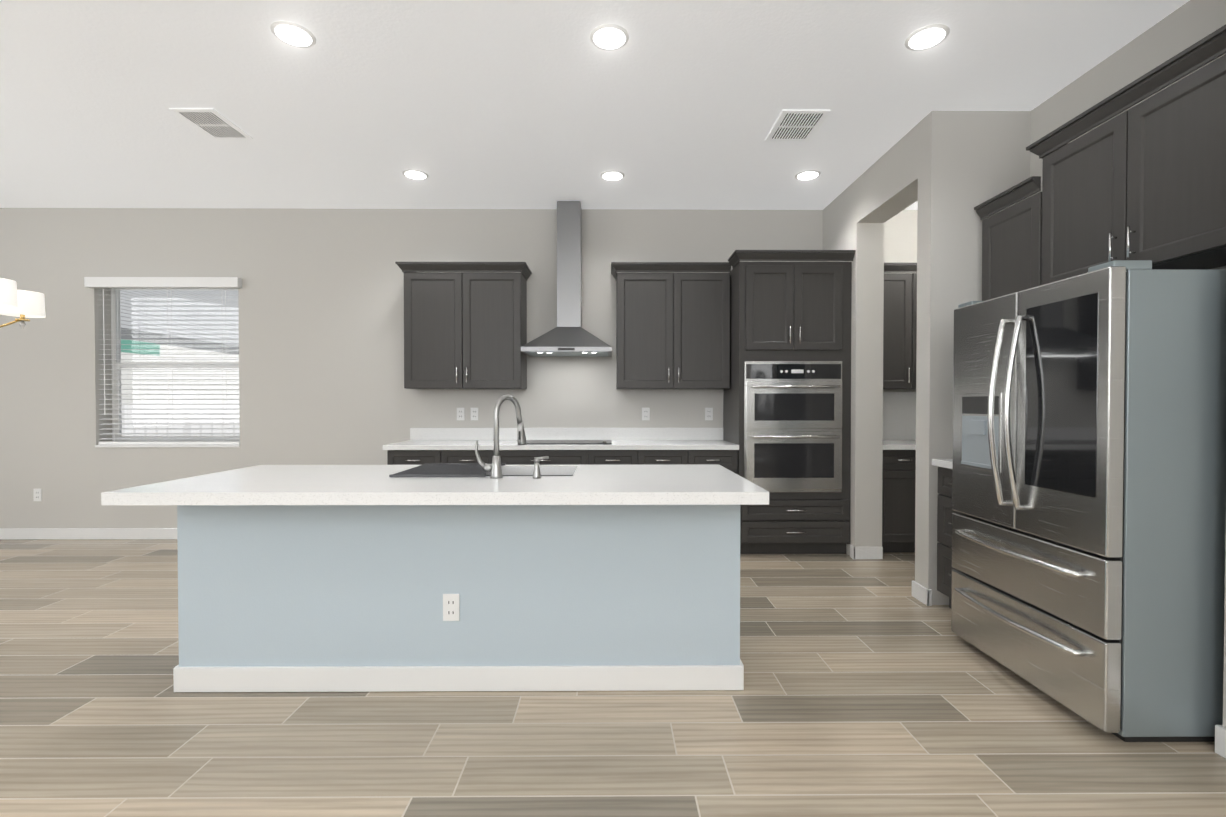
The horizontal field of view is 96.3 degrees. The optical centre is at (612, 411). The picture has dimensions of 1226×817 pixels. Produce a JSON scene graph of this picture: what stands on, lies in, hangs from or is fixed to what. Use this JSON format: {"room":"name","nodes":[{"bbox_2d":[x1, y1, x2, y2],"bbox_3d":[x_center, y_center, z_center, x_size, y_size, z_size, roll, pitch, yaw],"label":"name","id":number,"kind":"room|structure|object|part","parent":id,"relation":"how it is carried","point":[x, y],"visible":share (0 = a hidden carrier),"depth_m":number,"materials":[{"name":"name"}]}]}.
{"room":"kitchen","nodes":[
{"label":"kitchen","id":0,"kind":"room"},
{"bbox_2d":[0,208,917,527],"bbox_3d":[-2.225,-0.347,5.204,11.700,3.050,0.240,0,1,0],"label":"wall","id":1,"kind":"structure","parent":0,"point":[320,300],"depth_m":5.08,"materials":[{"name":"grey paint"}]},
{"bbox_2d":[33,489,41,500],"bbox_3d":[-5.314,0.770,5.073,0.072,0.118,0.006,0,1,0],"label":"electrical outlet","id":2,"kind":"object","parent":1,"relation":"attached to","point":[37,494],"visible":1,"depth_m":5.07,"materials":[{"name":"white plastic"}]},
{"bbox_2d":[0,528,176,538],"bbox_3d":[-4.966,1.130,5.079,6.163,0.100,0.017,0,1,0],"label":"baseboard","id":3,"kind":"structure","parent":1,"relation":"attached to","point":[5,533],"depth_m":5.07,"materials":[{"name":"white"}]},
{"bbox_2d":[84,277,241,447],"bbox_3d":[-4.113,-0.448,5.146,1.386,1.557,0.277,0,1,0],"label":"window blind","id":4,"kind":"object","parent":1,"relation":"in","point":[116,285],"depth_m":5.11,"materials":[{"name":"white plastic"}]},
{"bbox_3d":[-4.115,0.319,5.156,1.320,0.023,0.177,0,1,0],"label":"sill","id":5,"kind":"part","parent":4,"relation":"part of","materials":[{"name":"white"}]},
{"bbox_3d":[-4.115,-0.453,5.266,1.280,1.480,0.004,0,1,0],"label":"glass","id":6,"kind":"part","parent":4,"relation":"part of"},
{"bbox_2d":[457,408,464,419],"bbox_3d":[-1.412,0.023,5.091,0.072,0.118,0.006,0,1,0],"label":"electrical outlet","id":7,"kind":"object","parent":1,"relation":"attached to","point":[460,413],"visible":1,"depth_m":5.09,"materials":[{"name":"white"}]},
{"bbox_2d":[395,262,531,388],"bbox_3d":[-1.305,-0.743,4.894,1.111,1.081,0.378,0,1,0],"label":"upper cabinet","id":8,"kind":"object","parent":1,"relation":"attached to","point":[465,325],"visible":1,"depth_m":4.76,"materials":[{"name":"black"}]},
{"bbox_3d":[-1.305,-1.246,4.887,1.111,0.076,0.378,0,1,0],"label":"crown","id":9,"kind":"part","parent":8,"relation":"part of","materials":[{"name":"grey wood"}]},
{"bbox_2d":[471,408,477,419],"bbox_3d":[-1.284,0.023,5.092,0.072,0.118,0.006,0,1,0],"label":"electrical outlet","id":10,"kind":"object","parent":1,"relation":"attached to","point":[474,413],"visible":1,"depth_m":5.09,"materials":[{"name":"white"}]},
{"bbox_2d":[521,201,611,356],"bbox_3d":[-0.392,-1.183,4.834,0.760,1.364,0.500,0,1,0],"label":"range hood","id":11,"kind":"object","parent":1,"relation":"attached to","point":[568,336],"visible":1,"depth_m":4.87,"materials":[{"name":"silver metal"}]},
{"bbox_2d":[411,428,722,439],"bbox_3d":[-0.425,0.207,5.092,2.898,0.115,0.020,0,1,0],"label":"backsplash","id":12,"kind":"structure","parent":1,"relation":"attached to","point":[416,433],"depth_m":5.08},
{"bbox_2d":[642,408,649,419],"bbox_3d":[0.305,0.023,5.103,0.072,0.118,0.006,0,1,0],"label":"electrical outlet","id":13,"kind":"object","parent":1,"relation":"attached to","point":[645,413],"visible":1,"depth_m":5.10,"materials":[{"name":"white"}]},
{"bbox_2d":[611,262,730,388],"bbox_3d":[0.501,-0.743,4.907,1.033,1.081,0.378,0,1,0],"label":"upper cabinet","id":14,"kind":"object","parent":1,"relation":"attached to","point":[672,330],"visible":1,"depth_m":4.77,"materials":[{"name":"black wood"}]},
{"bbox_3d":[0.501,-1.246,4.900,1.033,0.076,0.378,0,1,0],"label":"crown","id":15,"kind":"part","parent":14,"relation":"part of","materials":[{"name":"grey wood"}]},
{"bbox_2d":[705,408,712,419],"bbox_3d":[0.892,0.022,5.107,0.072,0.118,0.006,0,1,0],"label":"electrical outlet","id":16,"kind":"object","parent":1,"relation":"attached to","point":[708,413],"visible":1,"depth_m":5.11,"materials":[{"name":"white plastic"}]},
{"bbox_2d":[883,392,915,439],"bbox_3d":[2.821,0.042,5.113,1.300,0.445,0.021,0,1,0],"label":"backsplash","id":17,"kind":"structure","parent":1,"relation":"attached to","point":[899,408],"depth_m":5.10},
{"bbox_2d":[883,271,916,388],"bbox_3d":[2.605,-0.706,4.946,0.867,1.005,0.330,0,1,0],"label":"upper cabinet","id":18,"kind":"object","parent":1,"relation":"attached to","point":[900,327],"depth_m":4.79,"materials":[{"name":"black wood"}]},
{"bbox_3d":[2.823,-1.244,4.752,1.300,0.076,0.048,0,1,0],"label":"crown","id":19,"kind":"part","parent":18,"relation":"part of","materials":[{"name":"grey wood"}]},
{"bbox_2d":[0,0,1189,209],"bbox_3d":[-2.195,-1.866,0.944,12.100,0.100,8.900,0,1,0],"label":"ceiling","id":20,"kind":"structure","parent":0,"point":[518,104],"depth_m":3.18,"materials":[{"name":"white"}]},
{"bbox_2d":[0,314,29,327],"bbox_3d":[-4.051,-1.168,3.190,0.930,1.352,0.815,0,1,0],"label":"chandelier","id":21,"kind":"object","parent":20,"relation":"hanging from","point":[22,317],"visible":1,"depth_m":3.54,"materials":[{"name":"gold metal"}]},
{"bbox_2d":[19,321,25,328],"bbox_3d":[-3.839,-0.563,3.571,0.030,0.055,0.030,0,1,-21],"label":"crystal","id":22,"kind":"object","parent":21,"relation":"hanging from","point":[22,324],"visible":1,"depth_m":3.55,"materials":[{"name":"white"}]},
{"bbox_2d":[0,278,45,317],"bbox_3d":[-4.051,-0.695,3.196,1.070,0.150,0.955,0,1,0],"label":"shades","id":23,"kind":"object","parent":21,"relation":"attached to","point":[14,301],"visible":0.98,"depth_m":3.50,"materials":[{"name":"white fabric"}]},
{"bbox_2d":[169,108,252,138],"bbox_3d":[-2.568,-1.844,3.531,0.270,0.012,0.380,0,1,0],"label":"ceiling vent","id":24,"kind":"object","parent":20,"relation":"in","point":[212,123],"visible":1,"depth_m":3.51,"materials":[{"name":"white metal"}]},
{"bbox_2d":[270,21,315,47],"bbox_3d":[-1.557,-1.835,2.679,0.196,0.007,0.196,0,1,0],"label":"recessed light","id":25,"kind":"object","parent":20,"relation":"in","point":[293,34],"visible":1,"depth_m":2.67,"materials":[{"name":"white plastic"}]},
{"bbox_2d":[402,169,428,179],"bbox_3d":[-1.549,-1.856,4.309,0.196,0.007,0.196,0,1,0],"label":"recessed light","id":26,"kind":"object","parent":20,"relation":"in","point":[414,174],"visible":0.96,"depth_m":4.29,"materials":[{"name":"white"}]},
{"bbox_2d":[590,24,628,50],"bbox_3d":[-0.017,-1.835,2.700,0.196,0.007,0.196,0,1,0],"label":"recessed light","id":27,"kind":"object","parent":20,"relation":"in","point":[609,37],"visible":1,"depth_m":2.69,"materials":[{"name":"white plastic"}]},
{"bbox_2d":[600,170,624,180],"bbox_3d":[-0.004,-1.856,4.330,0.196,0.007,0.196,0,1,0],"label":"recessed light","id":28,"kind":"object","parent":20,"relation":"in","point":[612,175],"visible":1,"depth_m":4.31,"materials":[{"name":"white"}]},
{"bbox_2d":[765,110,830,140],"bbox_3d":[1.184,-1.844,3.548,0.295,0.012,0.380,0,1,0],"label":"ceiling vent","id":29,"kind":"object","parent":20,"relation":"in","point":[796,125],"visible":1,"depth_m":3.52,"materials":[{"name":"white metal"}]},
{"bbox_2d":[795,170,820,180],"bbox_3d":[1.531,-1.856,4.320,0.196,0.007,0.196,0,1,0],"label":"recessed light","id":30,"kind":"object","parent":20,"relation":"in","point":[805,175],"visible":0.9,"depth_m":4.31,"materials":[{"name":"white plastic"}]},
{"bbox_2d":[904,24,949,50],"bbox_3d":[1.543,-1.835,2.700,0.196,0.007,0.196,0,1,0],"label":"recessed light","id":31,"kind":"object","parent":20,"relation":"in","point":[926,37],"visible":1,"depth_m":2.69,"materials":[{"name":"white plastic"}]},
{"bbox_2d":[0,539,1225,816],"bbox_3d":[-2.195,1.284,0.985,12.100,0.100,8.900,0,1,0],"label":"floor","id":32,"kind":"structure","parent":0,"point":[872,687],"depth_m":2.08,"materials":[{"name":"brown wood"}]},
{"bbox_2d":[387,452,442,464],"bbox_3d":[-1.632,0.746,4.801,0.440,0.871,0.598,0,1,0],"label":"base cabinet","id":33,"kind":"object","parent":32,"relation":"on","point":[393,458],"depth_m":4.50,"materials":[{"name":"black"}]},
{"bbox_2d":[173,507,743,691],"bbox_3d":[-0.667,0.777,2.701,2.474,0.865,0.652,0,1,0],"label":"kitchen island","id":34,"kind":"object","parent":32,"relation":"on","point":[496,574],"depth_m":2.39,"materials":[{"name":"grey paint"}]},
{"bbox_2d":[101,463,768,506],"bbox_3d":[-0.669,0.322,2.548,2.516,0.048,0.950,0,1,0],"label":"island countertop","id":35,"kind":"structure","parent":34,"relation":"on","point":[682,485],"depth_m":2.22,"materials":[{"name":"white stone"}]},
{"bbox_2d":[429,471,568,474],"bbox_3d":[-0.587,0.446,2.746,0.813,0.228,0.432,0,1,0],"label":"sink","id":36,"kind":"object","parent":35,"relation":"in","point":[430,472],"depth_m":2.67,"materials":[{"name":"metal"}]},
{"bbox_2d":[473,395,548,478],"bbox_3d":[-0.456,0.110,2.548,0.329,0.377,0.202,0,1,0],"label":"faucet","id":37,"kind":"object","parent":35,"relation":"on","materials":[{"name":"silver metal"}]},
{"bbox_2d":[532,456,548,478],"bbox_3d":[-0.326,0.250,2.473,0.071,0.098,0.046,0,1,0],"label":"soap dispenser","id":38,"kind":"object","parent":35,"relation":"on","point":[536,473],"depth_m":2.46,"materials":[{"name":"silver metal"}]},
{"bbox_2d":[443,594,459,620],"bbox_3d":[-0.703,0.851,2.386,0.072,0.118,0.006,0,1,0],"label":"outlet","id":39,"kind":"object","parent":34,"relation":"attached to","point":[451,602],"depth_m":2.38,"materials":[{"name":"white plastic"}]},
{"bbox_3d":[-0.667,1.157,2.692,2.474,0.106,0.624,0,1,0],"label":"baseboard trim","id":40,"kind":"part","parent":34,"relation":"part of","materials":[{"name":"white"}]},
{"bbox_2d":[443,452,493,462],"bbox_3d":[-1.192,0.746,4.805,0.440,0.871,0.598,0,1,0],"label":"base cabinet","id":41,"kind":"object","parent":32,"relation":"on","point":[448,457],"depth_m":4.50,"materials":[{"name":"black wood"}]},
{"bbox_2d":[499,452,590,464],"bbox_3d":[-0.591,0.746,4.809,0.762,0.871,0.598,0,1,0],"label":"base cabinet","id":42,"kind":"object","parent":32,"relation":"on","point":[510,458],"depth_m":4.51,"materials":[{"name":"black wood"}]},
{"bbox_2d":[383,440,738,451],"bbox_3d":[-0.423,0.289,4.784,2.898,0.040,0.638,0,1,0],"label":"countertop","id":43,"kind":"structure","parent":42,"relation":"on","point":[411,445],"depth_m":4.50,"materials":[{"name":"white stone"}]},
{"bbox_2d":[527,436,610,443],"bbox_3d":[-0.392,0.256,4.805,0.760,0.025,0.460,0,1,0],"label":"cooktop","id":44,"kind":"object","parent":43,"relation":"in","point":[530,439],"depth_m":5.01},
{"bbox_2d":[591,452,638,464],"bbox_3d":[-0.004,0.746,4.813,0.412,0.871,0.598,0,1,0],"label":"base cabinet","id":45,"kind":"object","parent":32,"relation":"on","point":[597,458],"depth_m":4.51,"materials":[{"name":"black wood"}]},
{"bbox_2d":[639,452,690,464],"bbox_3d":[0.408,0.746,4.816,0.412,0.871,0.598,0,1,0],"label":"base cabinet","id":46,"kind":"object","parent":32,"relation":"on","point":[645,458],"depth_m":4.51,"materials":[{"name":"black wood"}]},
{"bbox_2d":[691,452,737,474],"bbox_3d":[0.820,0.746,4.819,0.412,0.871,0.598,0,1,0],"label":"base cabinet","id":47,"kind":"object","parent":32,"relation":"on","point":[729,460],"depth_m":4.52,"materials":[{"name":"black"}]},
{"bbox_2d":[723,250,854,553],"bbox_3d":[1.463,-0.060,4.756,0.965,2.484,0.711,0,1,0],"label":"tall cabinet","id":48,"kind":"object","parent":32,"relation":"on","point":[787,412],"visible":0.94,"depth_m":4.47,"materials":[{"name":"black"}]},
{"bbox_3d":[1.464,-1.261,4.555,0.965,0.076,0.291,0,1,0],"label":"crown","id":49,"kind":"part","parent":48,"relation":"part of","materials":[{"name":"grey wood"}]},
{"bbox_2d":[744,361,841,491],"bbox_3d":[1.471,0.126,4.460,0.798,1.071,0.113,0,1,0],"label":"oven","id":50,"kind":"object","parent":48,"relation":"in","point":[793,409],"depth_m":4.46,"materials":[{"name":"silver glass"}]},
{"bbox_2d":[882,452,915,552],"bbox_3d":[2.389,0.746,4.830,0.433,0.871,0.598,0,1,0],"label":"base cabinet","id":51,"kind":"object","parent":32,"relation":"on","point":[899,472],"depth_m":4.54,"materials":[{"name":"black wood"}]},
{"bbox_2d":[883,440,915,451],"bbox_3d":[2.823,0.289,4.810,1.300,0.040,0.633,0,1,0],"label":"countertop","id":52,"kind":"structure","parent":51,"relation":"on","point":[888,445],"depth_m":4.53,"materials":[{"name":"white stone"}]},
{"bbox_2d":[932,459,956,607],"bbox_3d":[2.256,0.690,3.131,0.623,1.028,0.455,0,1,0],"label":"base cabinet","id":53,"kind":"object","parent":32,"relation":"on","point":[945,511],"visible":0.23,"depth_m":3.28,"materials":[{"name":"black wood"}]},
{"bbox_2d":[932,459,952,468],"bbox_3d":[2.256,0.311,3.126,0.623,0.040,0.455,0,1,0],"label":"countertop","id":54,"kind":"structure","parent":53,"relation":"on","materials":[{"name":"white stone"}]},
{"bbox_2d":[951,260,1225,741],"bbox_3d":[2.130,0.330,2.439,0.872,1.765,0.902,0,1,0],"label":"refrigerator","id":55,"kind":"object","parent":32,"relation":"on","point":[1089,496],"visible":1,"depth_m":2.02,"materials":[{"name":"grey metal"}]},
{"bbox_3d":[1.779,-0.031,2.666,0.002,0.085,0.260,0,1,0],"label":"dispenser panel","id":56,"kind":"part","parent":55,"relation":"part of","materials":[{"name":"black glass"}]},
{"bbox_3d":[1.781,0.097,2.668,0.004,0.370,0.290,0,1,0],"label":"dispenser frame","id":57,"kind":"part","parent":55,"relation":"part of","materials":[{"name":"silver metal"}]},
{"bbox_3d":[1.786,-0.062,2.202,0.002,0.760,0.349,0,1,0],"label":"glass panel","id":58,"kind":"part","parent":55,"relation":"part of","materials":[{"name":"black glass"}]},
{"bbox_2d":[823,121,920,581],"bbox_3d":[2.061,-0.335,4.314,0.220,3.050,1.600,0,1,0],"label":"wall","id":59,"kind":"structure","parent":0,"point":[863,208],"depth_m":4.41,"materials":[{"name":"grey paint"}]},
{"bbox_2d":[917,111,1030,604],"bbox_3d":[2.797,-0.324,3.459,1.680,3.050,0.120,0,1,0],"label":"wall","id":60,"kind":"structure","parent":0,"point":[970,161],"depth_m":3.39,"materials":[{"name":"grey paint"}]},
{"bbox_2d":[1030,0,1225,269],"bbox_3d":[3.108,-0.313,2.672,1.070,3.050,1.460,0,1,0],"label":"wall","id":61,"kind":"structure","parent":0,"point":[1182,28],"depth_m":2.74,"materials":[{"name":"grey paint"}]},
{"bbox_2d":[974,176,1041,300],"bbox_3d":[2.380,-0.707,3.114,0.376,1.056,0.455,0,1,0],"label":"upper cabinet","id":62,"kind":"object","parent":61,"relation":"attached to","point":[1011,249],"visible":0.29,"depth_m":3.08,"materials":[{"name":"black wood"}]},
{"bbox_3d":[2.216,-1.197,3.106,0.048,0.076,0.455,0,1,0],"label":"crown","id":63,"kind":"part","parent":62,"relation":"part of","materials":[{"name":"grey wood"}]},
{"bbox_2d":[1026,24,1225,284],"bbox_3d":[2.385,-1.006,2.428,0.376,0.781,0.994,0,1,0],"label":"upper cabinet","id":64,"kind":"object","parent":61,"relation":"attached to","point":[1145,179],"visible":0.94,"depth_m":2.32,"materials":[{"name":"black wood"}]},
{"bbox_3d":[2.385,-1.358,2.424,0.376,0.076,0.994,0,1,0],"label":"crown","id":65,"kind":"part","parent":64,"relation":"part of","materials":[{"name":"grey wood"}]},
{"bbox_2d":[1223,535,1225,727],"bbox_3d":[2.927,-0.269,-0.654,1.480,3.050,5.190,0,1,0],"label":"wall","id":66,"kind":"structure","parent":0,"point":[1224,698],"depth_m":1.95,"materials":[{"name":"grey paint"}]},
{"bbox_2d":[1215,724,1225,757],"bbox_3d":[2.181,1.205,-0.632,0.017,0.100,5.207,0,1,0],"label":"baseboard","id":67,"kind":"structure","parent":66,"relation":"attached to","point":[1220,732],"depth_m":1.95,"materials":[{"name":"white"}]},
{"label":"outside","id":68,"kind":"structure","parent":0,"visible":0},
{"bbox_2d":[120,290,239,435],"bbox_3d":[-9.216,-4.005,25.118,30.000,10.440,39.400,0,1,0],"label":"scenery","id":69,"kind":"structure","parent":68,"point":[207,308],"depth_m":13.99,"materials":[{"name":"white"}]},
{"bbox_3d":[-11.075,-1.453,9.437,0.040,0.290,8.000,0,1,0],"label":"green trim","id":70,"kind":"part","parent":69,"relation":"part of","materials":[{"name":"green"}]}
]}

